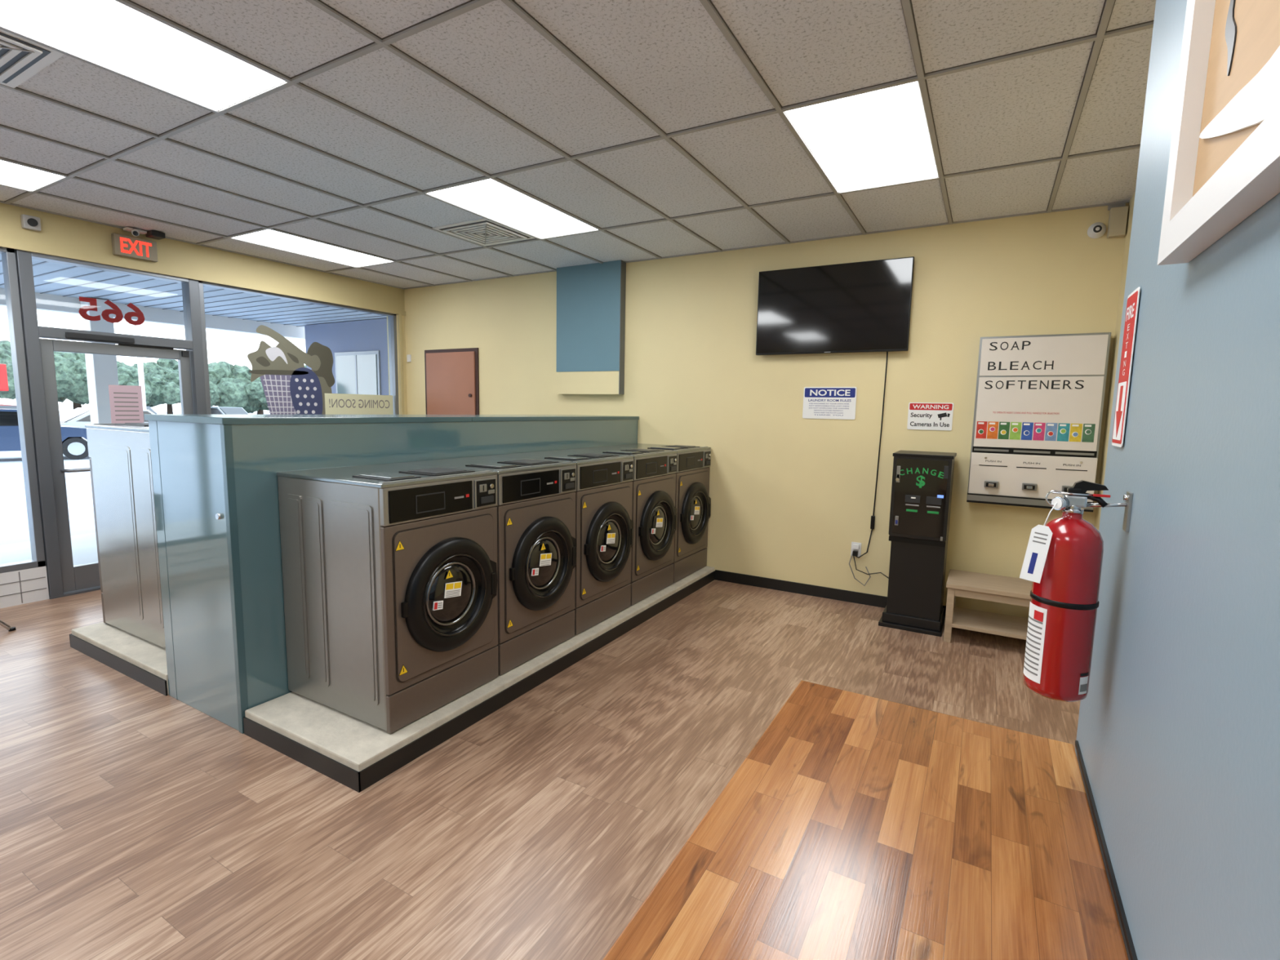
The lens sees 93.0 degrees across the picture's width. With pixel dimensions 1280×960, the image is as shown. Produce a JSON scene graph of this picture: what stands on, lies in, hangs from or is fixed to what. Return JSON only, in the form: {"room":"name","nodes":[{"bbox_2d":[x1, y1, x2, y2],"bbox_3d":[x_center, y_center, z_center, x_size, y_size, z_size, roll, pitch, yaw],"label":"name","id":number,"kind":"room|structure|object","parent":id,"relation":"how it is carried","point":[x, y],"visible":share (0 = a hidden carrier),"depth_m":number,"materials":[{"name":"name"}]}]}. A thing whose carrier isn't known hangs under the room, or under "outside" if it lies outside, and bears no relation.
{"room":"laundry","nodes":[
{"label":"laundry","id":0,"kind":"room"},
{"bbox_2d":[80,297,118,424],"bbox_3d":[-6.595,-0.778,7.496,0.230,2.820,0.230,5,8,29],"label":"post","id":1,"kind":"object","parent":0,"point":[101,370],"depth_m":7.35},
{"bbox_2d":[0,253,386,339],"bbox_3d":[-3.099,-2.737,10.761,3.140,0.780,44.000,5,8,29],"label":"canopy soffit","id":2,"kind":"object","parent":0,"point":[58,287],"visible":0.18,"depth_m":7.28,"materials":[{"name":"metal"}]},
{"bbox_2d":[0,202,407,608],"bbox_3d":[-5.387,-0.442,3.668,0.200,3.027,9.460,5,8,29],"label":"wall","id":3,"kind":"structure","parent":0,"point":[57,232],"depth_m":5.45,"materials":[{"name":"yellow paint"}]},
{"bbox_2d":[0,246,45,573],"bbox_3d":[-6.086,-0.288,2.406,0.110,2.450,5.360,5,8,29],"label":"window","id":4,"kind":"structure","parent":3,"relation":"in","point":[8,255],"depth_m":4.67,"materials":[{"name":"silver metal"}]},
{"bbox_2d":[20,213,40,231],"bbox_3d":[-4.591,-1.940,4.579,0.065,0.100,0.100,5,8,29],"label":"sensor","id":5,"kind":"object","parent":3,"relation":"attached to","point":[28,222],"visible":1,"depth_m":4.56,"materials":[{"name":"white plastic"}]},
{"bbox_2d":[14,248,206,597],"bbox_3d":[-4.437,-0.455,5.251,0.171,2.720,1.210,5,8,29],"label":"door","id":6,"kind":"structure","parent":3,"relation":"in","point":[126,402],"depth_m":4.93,"materials":[{"name":"silver metal"}]},
{"bbox_2d":[48,586,100,599],"bbox_3d":[-4.483,0.886,5.421,0.160,0.015,1.220,5,8,29],"label":"trim","id":7,"kind":"structure","parent":6,"relation":"attached to","point":[97,588],"depth_m":5.02,"materials":[{"name":"silver metal"}]},
{"bbox_2d":[111,232,157,262],"bbox_3d":[-4.277,-1.965,5.143,0.052,0.170,0.300,5,8,29],"label":"exit sign","id":8,"kind":"object","parent":3,"relation":"attached to","point":[125,246],"visible":1,"depth_m":5.12,"materials":[{"name":"red"}]},
{"bbox_2d":[0,239,405,315],"bbox_3d":[-5.270,-1.637,3.473,0.020,0.050,9.460,5,8,29],"label":"trim","id":9,"kind":"structure","parent":3,"relation":"attached to","point":[3,243],"depth_m":5.42,"materials":[{"name":"yellow paint"}]},
{"bbox_2d":[198,280,399,414],"bbox_3d":[-3.610,-0.746,6.708,0.110,2.450,2.170,5,8,29],"label":"window","id":10,"kind":"structure","parent":3,"relation":"in","point":[392,319],"depth_m":6.58,"materials":[{"name":"silver metal"}]},
{"bbox_2d":[247,324,334,414],"bbox_3d":[-3.695,-1.115,6.486,0.003,0.980,0.930,5,8,29],"label":"decal","id":11,"kind":"object","parent":10,"relation":"attached to","point":[289,387],"visible":0.94,"depth_m":6.46,"materials":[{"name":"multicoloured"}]},
{"bbox_2d":[324,393,393,414],"bbox_3d":[-3.310,-0.879,7.199,0.003,0.270,0.900,5,8,29],"label":"sign","id":12,"kind":"object","parent":10,"relation":"attached to","point":[335,403],"visible":0.98,"depth_m":7.17,"materials":[{"name":"beige paper"}]},
{"bbox_2d":[397,312,404,414],"bbox_3d":[-2.986,-0.707,7.633,0.030,2.720,0.040,5,8,29],"label":"trim","id":13,"kind":"structure","parent":3,"relation":"attached to","point":[399,315],"depth_m":7.53,"materials":[{"name":"yellow paint"}]},
{"bbox_2d":[144,413,639,733],"bbox_3d":[-1.296,0.272,4.669,0.764,1.526,3.799,5,8,29],"label":"wall","id":14,"kind":"structure","parent":0,"point":[215,477],"depth_m":3.04,"materials":[{"name":"teal laminate"}]},
{"bbox_2d":[0,579,1080,959],"bbox_3d":[-2.244,1.390,2.054,7.510,0.120,9.860,5,8,29],"label":"floor","id":15,"kind":"structure","parent":0,"point":[136,823],"depth_m":2.50,"materials":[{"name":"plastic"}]},
{"bbox_2d":[0,619,16,631],"bbox_3d":[-4.688,0.640,3.925,0.460,0.857,0.776,5,8,29],"label":"chair","id":16,"kind":"object","parent":15,"relation":"on","point":[2,624],"visible":1,"depth_m":4.17,"materials":[{"name":"silver metal"}]},
{"bbox_2d":[69,622,168,695],"bbox_3d":[-2.193,0.896,5.253,1.282,0.118,3.797,5,8,29],"label":"concrete platform","id":17,"kind":"object","parent":15,"relation":"on","point":[144,661],"visible":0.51,"depth_m":3.64,"materials":[{"name":"concrete"}]},
{"bbox_2d":[84,422,165,648],"bbox_3d":[-2.834,0.294,4.054,1.300,1.334,0.901,5,8,29],"label":"washer","id":18,"kind":"object","parent":17,"relation":"on","point":[120,454],"visible":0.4,"depth_m":3.71,"materials":[{"name":"silver metal"}]},
{"bbox_2d":[243,566,715,792],"bbox_3d":[-0.600,1.031,4.356,0.872,0.118,3.787,5,8,29],"label":"concrete platform","id":19,"kind":"object","parent":15,"relation":"on","point":[356,753],"visible":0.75,"depth_m":2.90,"materials":[{"name":"concrete"}]},
{"bbox_2d":[276,462,498,733],"bbox_3d":[-1.262,0.520,3.148,0.842,1.152,0.715,5,8,29],"label":"washer","id":20,"kind":"object","parent":19,"relation":"on","point":[389,571],"visible":1,"depth_m":2.86,"materials":[{"name":"metal"}]},
{"bbox_2d":[400,455,576,675],"bbox_3d":[-0.908,0.455,3.763,0.842,1.152,0.715,5,8,29],"label":"washer","id":21,"kind":"object","parent":19,"relation":"on","point":[536,540],"visible":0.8,"depth_m":3.52,"materials":[{"name":"metal"}]},
{"bbox_2d":[485,450,633,635],"bbox_3d":[-0.554,0.389,4.378,0.842,1.152,0.715,5,8,29],"label":"washer","id":22,"kind":"object","parent":19,"relation":"on","point":[604,524],"visible":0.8,"depth_m":4.14,"materials":[{"name":"metal"}]},
{"bbox_2d":[552,446,676,605],"bbox_3d":[-0.200,0.324,4.993,0.842,1.152,0.715,5,8,29],"label":"washer","id":23,"kind":"object","parent":19,"relation":"on","point":[654,513],"visible":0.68,"depth_m":4.75,"materials":[{"name":"metal"}]},
{"bbox_2d":[604,443,711,582],"bbox_3d":[0.154,0.258,5.608,0.842,1.152,0.715,5,8,29],"label":"washer","id":24,"kind":"object","parent":19,"relation":"on","point":[692,500],"visible":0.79,"depth_m":5.37,"materials":[{"name":"metal"}]},
{"bbox_2d":[602,680,1128,959],"bbox_3d":[0.217,1.148,0.763,0.715,0.750,2.422,5,8,29],"label":"floor","id":25,"kind":"structure","parent":15,"relation":"on","point":[856,826],"depth_m":1.19,"materials":[{"name":"brown wood"}]},
{"bbox_2d":[878,450,956,636],"bbox_3d":[2.114,0.449,4.613,0.430,1.312,0.440,5,8,29],"label":"machine","id":26,"kind":"object","parent":15,"relation":"on","point":[922,486],"visible":1,"depth_m":4.45,"materials":[{"name":"black metal"}]},
{"bbox_2d":[943,568,1032,642],"bbox_3d":[2.580,0.942,4.293,0.745,0.425,0.460,5,8,29],"label":"wooden bench","id":27,"kind":"object","parent":15,"relation":"on","point":[986,587],"visible":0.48,"depth_m":4.26,"materials":[{"name":"beige wood"}]},
{"bbox_2d":[0,0,1155,288],"bbox_3d":[-2.187,-1.735,1.688,7.510,0.120,9.860,5,8,29],"label":"ceiling","id":28,"kind":"structure","parent":0,"point":[669,59],"depth_m":3.05,"materials":[{"name":"tile"}]},
{"bbox_2d":[0,29,64,88],"bbox_3d":[-2.782,-1.758,2.404,0.590,0.021,0.590,5,8,29],"label":"ceiling air vent","id":29,"kind":"object","parent":28,"relation":"in","point":[20,58],"depth_m":2.54,"materials":[{"name":"white metal"}]},
{"bbox_2d":[0,160,64,191],"bbox_3d":[-4.256,-1.923,3.525,0.589,0.007,1.226,5,8,29],"label":"ceiling light panel","id":30,"kind":"object","parent":28,"relation":"in","point":[13,175],"depth_m":3.93,"materials":[{"name":"white plastic"}]},
{"bbox_2d":[0,0,285,111],"bbox_3d":[-2.128,-1.743,2.320,0.589,0.007,1.226,5,8,29],"label":"ceiling light panel","id":31,"kind":"object","parent":28,"relation":"in","point":[112,34],"depth_m":2.46,"materials":[{"name":"white plastic"}]},
{"bbox_2d":[123,226,165,239],"bbox_3d":[-4.188,-2.075,5.133,0.160,0.073,0.240,5,8,29],"label":"security camera","id":32,"kind":"object","parent":28,"relation":"attached to","point":[152,234],"visible":1,"depth_m":5.13,"materials":[{"name":"white paint"}]},
{"bbox_2d":[232,229,391,266],"bbox_3d":[-3.014,-2.153,5.683,0.589,0.007,1.226,5,8,29],"label":"ceiling light panel","id":33,"kind":"object","parent":28,"relation":"in","point":[268,237],"depth_m":5.61,"materials":[{"name":"white plastic"}]},
{"bbox_2d":[432,217,534,245],"bbox_3d":[-1.277,-2.037,5.019,0.590,0.021,0.590,5,8,29],"label":"ceiling air vent","id":34,"kind":"object","parent":28,"relation":"in","point":[482,231],"depth_m":4.96,"materials":[{"name":"white metal"}]},
{"bbox_2d":[427,178,597,238],"bbox_3d":[-0.887,-1.973,4.477,0.589,0.007,1.226,5,8,29],"label":"ceiling light panel","id":35,"kind":"object","parent":28,"relation":"in","point":[490,198],"depth_m":4.38,"materials":[{"name":"white plastic"}]},
{"bbox_2d":[0,0,1153,289],"bbox_3d":[-2.188,-1.670,1.696,7.110,0.013,9.460,5,8,29],"label":"grid","id":36,"kind":"object","parent":28,"relation":"attached to","point":[1101,33],"depth_m":3.23,"materials":[{"name":"grey metal"}]},
{"bbox_2d":[784,80,938,192],"bbox_3d":[1.241,-1.793,3.272,0.589,0.007,1.226,5,8,29],"label":"ceiling light panel","id":37,"kind":"object","parent":28,"relation":"in","point":[880,137],"depth_m":3.14,"materials":[{"name":"white plastic"}]},
{"bbox_2d":[404,203,1128,617],"bbox_3d":[0.183,-0.617,6.039,7.510,3.027,0.200,5,8,29],"label":"wall","id":38,"kind":"structure","parent":0,"point":[790,494],"depth_m":5.24,"materials":[{"name":"yellow paint"}]},
{"bbox_2d":[406,354,411,361],"bbox_3d":[-2.883,-1.520,7.581,0.060,0.090,0.020,5,8,29],"label":"thermostat","id":39,"kind":"object","parent":38,"relation":"attached to","point":[408,356],"visible":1,"depth_m":7.57,"materials":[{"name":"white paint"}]},
{"bbox_2d":[424,347,479,414],"bbox_3d":[-2.278,-0.429,7.327,0.880,2.265,0.054,5,8,29],"label":"door","id":40,"kind":"structure","parent":38,"relation":"in","point":[452,375],"depth_m":7.21,"materials":[{"name":"brown wood"}]},
{"bbox_2d":[555,260,626,394],"bbox_3d":[-0.510,-1.521,6.174,0.782,1.286,0.090,5,8,29],"label":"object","id":41,"kind":"structure","parent":38,"relation":"attached to","point":[591,297],"depth_m":6.11,"materials":[{"name":"blue paint"}]},
{"bbox_2d":[802,386,857,419],"bbox_3d":[1.589,-0.647,5.104,0.435,0.267,0.004,5,8,29],"label":"notice sign","id":42,"kind":"object","parent":38,"relation":"attached to","point":[819,402],"visible":1,"depth_m":5.10,"materials":[{"name":"white"}]},
{"bbox_2d":[715,569,946,616],"bbox_3d":[1.952,1.005,5.071,2.850,0.095,0.012,5,8,29],"label":"baseboard","id":43,"kind":"structure","parent":38,"relation":"attached to","point":[864,598],"depth_m":5.35,"materials":[{"name":"black plastic"}]},
{"bbox_2d":[755,256,914,355],"bbox_3d":[1.567,-1.399,4.993,1.225,0.705,0.087,5,8,29],"label":"tv","id":44,"kind":"object","parent":38,"relation":"attached to","point":[864,306],"visible":1,"depth_m":4.93,"materials":[{"name":"black plastic"}]},
{"bbox_2d":[850,542,861,556],"bbox_3d":[1.808,0.585,5.090,0.080,0.120,0.045,5,8,29],"label":"wall outlet","id":45,"kind":"object","parent":38,"relation":"attached to","point":[855,547],"visible":1,"depth_m":5.09,"materials":[{"name":"white paint"}]},
{"bbox_2d":[848,351,888,586],"bbox_3d":[1.926,-0.074,4.949,0.336,1.935,0.046,4,7,26],"label":"power cable","id":46,"kind":"object","parent":45,"relation":"attached to","point":[873,517],"visible":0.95,"depth_m":4.99,"materials":[{"name":"black plastic"}]},
{"bbox_2d":[906,402,953,430],"bbox_3d":[2.261,-0.497,4.734,0.317,0.212,0.004,5,8,29],"label":"warning sign","id":47,"kind":"object","parent":38,"relation":"attached to","point":[921,415],"visible":1,"depth_m":4.73,"materials":[{"name":"white plastic"}]},
{"bbox_2d":[966,332,1111,511],"bbox_3d":[2.804,-0.413,4.313,0.765,1.210,0.215,5,8,29],"label":"vending machine","id":48,"kind":"object","parent":38,"relation":"attached to","point":[1039,400],"visible":0.98,"depth_m":4.29,"materials":[{"name":"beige metal"}]},
{"bbox_2d":[1087,222,1106,238],"bbox_3d":[3.092,-1.693,4.106,0.104,0.104,0.050,5,8,29],"label":"security camera","id":49,"kind":"object","parent":38,"relation":"attached to","point":[1096,230],"visible":1,"depth_m":4.10,"materials":[{"name":"white paint"}]},
{"bbox_2d":[1106,203,1128,238],"bbox_3d":[3.178,-1.732,4.046,0.103,0.215,0.060,5,8,29],"label":"fire alarm horn","id":50,"kind":"object","parent":38,"relation":"attached to","point":[1117,219],"visible":1,"depth_m":4.03,"materials":[{"name":"beige plastic"}]},
{"bbox_2d":[1094,191,1135,530],"bbox_3d":[2.471,-0.184,2.707,0.200,3.027,3.360,5,8,29],"label":"wall","id":51,"kind":"structure","parent":0,"point":[1131,207],"depth_m":4.06,"materials":[{"name":"yellow paint"}]},
{"bbox_2d":[1075,0,1279,959],"bbox_3d":[-0.155,0.227,-1.219,0.437,3.027,6.100,5,8,29],"label":"wall","id":52,"kind":"structure","parent":0,"point":[1178,733],"depth_m":0.84,"materials":[{"name":"blue paint"}]},
{"bbox_2d":[1019,480,1133,702],"bbox_3d":[0.913,0.235,1.286,0.148,0.468,0.154,-4,8,-37],"label":"fire extinguisher","id":53,"kind":"object","parent":52,"relation":"attached to","point":[1063,560],"visible":1,"depth_m":1.27,"materials":[{"name":"red metal"}]},
{"bbox_2d":[1075,740,1137,959],"bbox_3d":[0.538,0.797,0.540,0.006,0.012,2.420,5,8,29],"label":"trim","id":54,"kind":"structure","parent":52,"relation":"attached to","point":[1125,926],"depth_m":1.15,"materials":[{"name":"black plastic"}]},
{"bbox_2d":[1111,287,1140,447],"bbox_3d":[1.096,-0.249,1.373,0.004,0.345,0.125,5,8,29],"label":"arrow sign","id":55,"kind":"object","parent":52,"relation":"attached to","point":[1132,304],"visible":1,"depth_m":1.36,"materials":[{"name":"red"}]},
{"bbox_2d":[1157,0,1279,265],"bbox_3d":[0.627,-0.738,0.503,0.039,0.868,1.027,5,8,29],"label":"framed picture","id":56,"kind":"object","parent":52,"relation":"attached to","point":[1224,166],"visible":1,"depth_m":0.81,"materials":[{"name":"white paint"}]},
{"label":"outside","id":57,"kind":"structure","parent":0,"visible":0},
{"bbox_2d":[0,411,270,545],"bbox_3d":[-44.391,-3.929,42.511,100.590,0.190,150.000,5,8,29],"label":"ground","id":58,"kind":"structure","parent":57,"point":[14,523],"depth_m":10.64,"materials":[{"name":"concrete"}]},
{"bbox_2d":[0,364,8,391],"bbox_3d":[-31.541,-3.875,28.980,0.400,3.400,2.000,5,8,29],"label":"roadside sign","id":59,"kind":"object","parent":58,"relation":"on","point":[3,375],"visible":1,"depth_m":29.50,"materials":[{"name":"red"}]},
{"bbox_2d":[0,404,17,408],"bbox_3d":[-26.981,-2.411,25.237,4.450,1.450,1.700,4,7,24],"label":"parked car","id":60,"kind":"object","parent":58,"relation":"on","point":[2,406],"visible":0.05,"depth_m":25.27,"materials":[{"name":"white metal"}]},
{"bbox_2d":[0,471,23,477],"bbox_3d":[-15.017,0.011,12.653,5.500,0.005,30.920,5,8,29],"label":"stall","id":61,"kind":"object","parent":58,"relation":"on","point":[2,473],"visible":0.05,"depth_m":13.87,"materials":[{"name":"white paint"}]},
{"bbox_2d":[0,340,85,402],"bbox_3d":[-37.670,-5.834,37.119,6.245,5.192,6.485,5,8,29],"label":"oak tree","id":62,"kind":"object","parent":58,"relation":"on","point":[68,383],"visible":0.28,"depth_m":36.97,"materials":[{"name":"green plant"}]},
{"bbox_2d":[0,408,88,459],"bbox_3d":[-17.860,-1.290,17.100,1.700,1.450,4.450,8,9,44],"label":"parked car","id":63,"kind":"object","parent":58,"relation":"on","point":[74,446],"visible":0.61,"depth_m":17.29,"materials":[{"name":"blue metal"}]},
{"bbox_2d":[53,351,124,409],"bbox_3d":[-36.618,-6.058,39.307,6.212,5.166,6.339,-2,7,-22],"label":"oak tree","id":64,"kind":"object","parent":58,"relation":"on","point":[60,358],"visible":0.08,"depth_m":37.99,"materials":[{"name":"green plant"}]},
{"bbox_2d":[59,407,155,441],"bbox_3d":[-18.243,-1.804,21.437,1.700,1.450,4.450,5,8,29],"label":"parked car","id":65,"kind":"object","parent":58,"relation":"on","point":[79,416],"visible":0.06,"depth_m":19.95,"materials":[{"name":"silver metal"}]},
{"bbox_2d":[134,324,146,409],"bbox_3d":[-20.289,-4.593,24.629,0.900,6.250,0.500,5,8,29],"label":"light pole","id":66,"kind":"object","parent":58,"relation":"on","point":[137,327],"visible":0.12,"depth_m":24.58,"materials":[{"name":"white metal"}]},
{"bbox_2d":[116,360,180,407],"bbox_3d":[-34.044,-5.821,40.898,4.823,4.418,5.146,4,7,20],"label":"oak tree","id":67,"kind":"object","parent":58,"relation":"on","point":[158,391],"visible":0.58,"depth_m":40.77,"materials":[{"name":"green plant"}]},
{"bbox_2d":[146,406,156,413],"bbox_3d":[-26.034,-3.054,30.882,4.450,1.450,1.700,3,7,12],"label":"parked car","id":68,"kind":"object","parent":58,"relation":"on","point":[147,407],"visible":0.02,"depth_m":31.23,"materials":[{"name":"white metal"}]},
{"bbox_2d":[142,358,180,413],"bbox_3d":[-34.597,-6.585,44.612,5.096,5.049,5.363,1,7,-2],"label":"oak tree","id":69,"kind":"object","parent":58,"relation":"on","point":[168,369],"visible":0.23,"depth_m":43.39,"materials":[{"name":"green plant"}]},
{"bbox_2d":[210,406,248,414],"bbox_3d":[-23.798,-3.468,34.765,4.450,1.450,1.700,3,7,18],"label":"parked car","id":70,"kind":"object","parent":58,"relation":"on","point":[215,410],"visible":0.06,"depth_m":34.16,"materials":[{"name":"silver metal"}]},
{"bbox_2d":[208,360,269,413],"bbox_3d":[-30.822,-6.550,46.016,5.494,4.797,6.764,5,8,29],"label":"oak tree","id":71,"kind":"object","parent":58,"relation":"on","point":[227,387],"visible":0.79,"depth_m":44.69,"materials":[{"name":"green plant"}]},
{"bbox_2d":[213,377,267,414],"bbox_3d":[-30.474,-6.523,48.166,7.058,4.256,6.901,-1,7,-18],"label":"oak tree","id":72,"kind":"object","parent":58,"relation":"on","point":[262,399],"visible":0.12,"depth_m":45.76,"materials":[{"name":"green plant"}]},
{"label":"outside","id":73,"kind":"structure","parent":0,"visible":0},
{"bbox_2d":[0,533,97,565],"bbox_3d":[-2.016,0.269,12.776,2.800,0.320,100.000,5,8,29],"label":"ground","id":74,"kind":"structure","parent":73,"point":[84,547],"depth_m":6.51,"materials":[{"name":"white concrete"}]},
{"bbox_2d":[304,318,389,395],"bbox_3d":[-3.997,-0.905,8.991,2.690,2.820,0.285,5,8,29],"label":"storefront","id":75,"kind":"object","parent":74,"relation":"on","point":[358,348],"visible":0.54,"depth_m":8.82,"materials":[{"name":"blue paint"}]}
]}

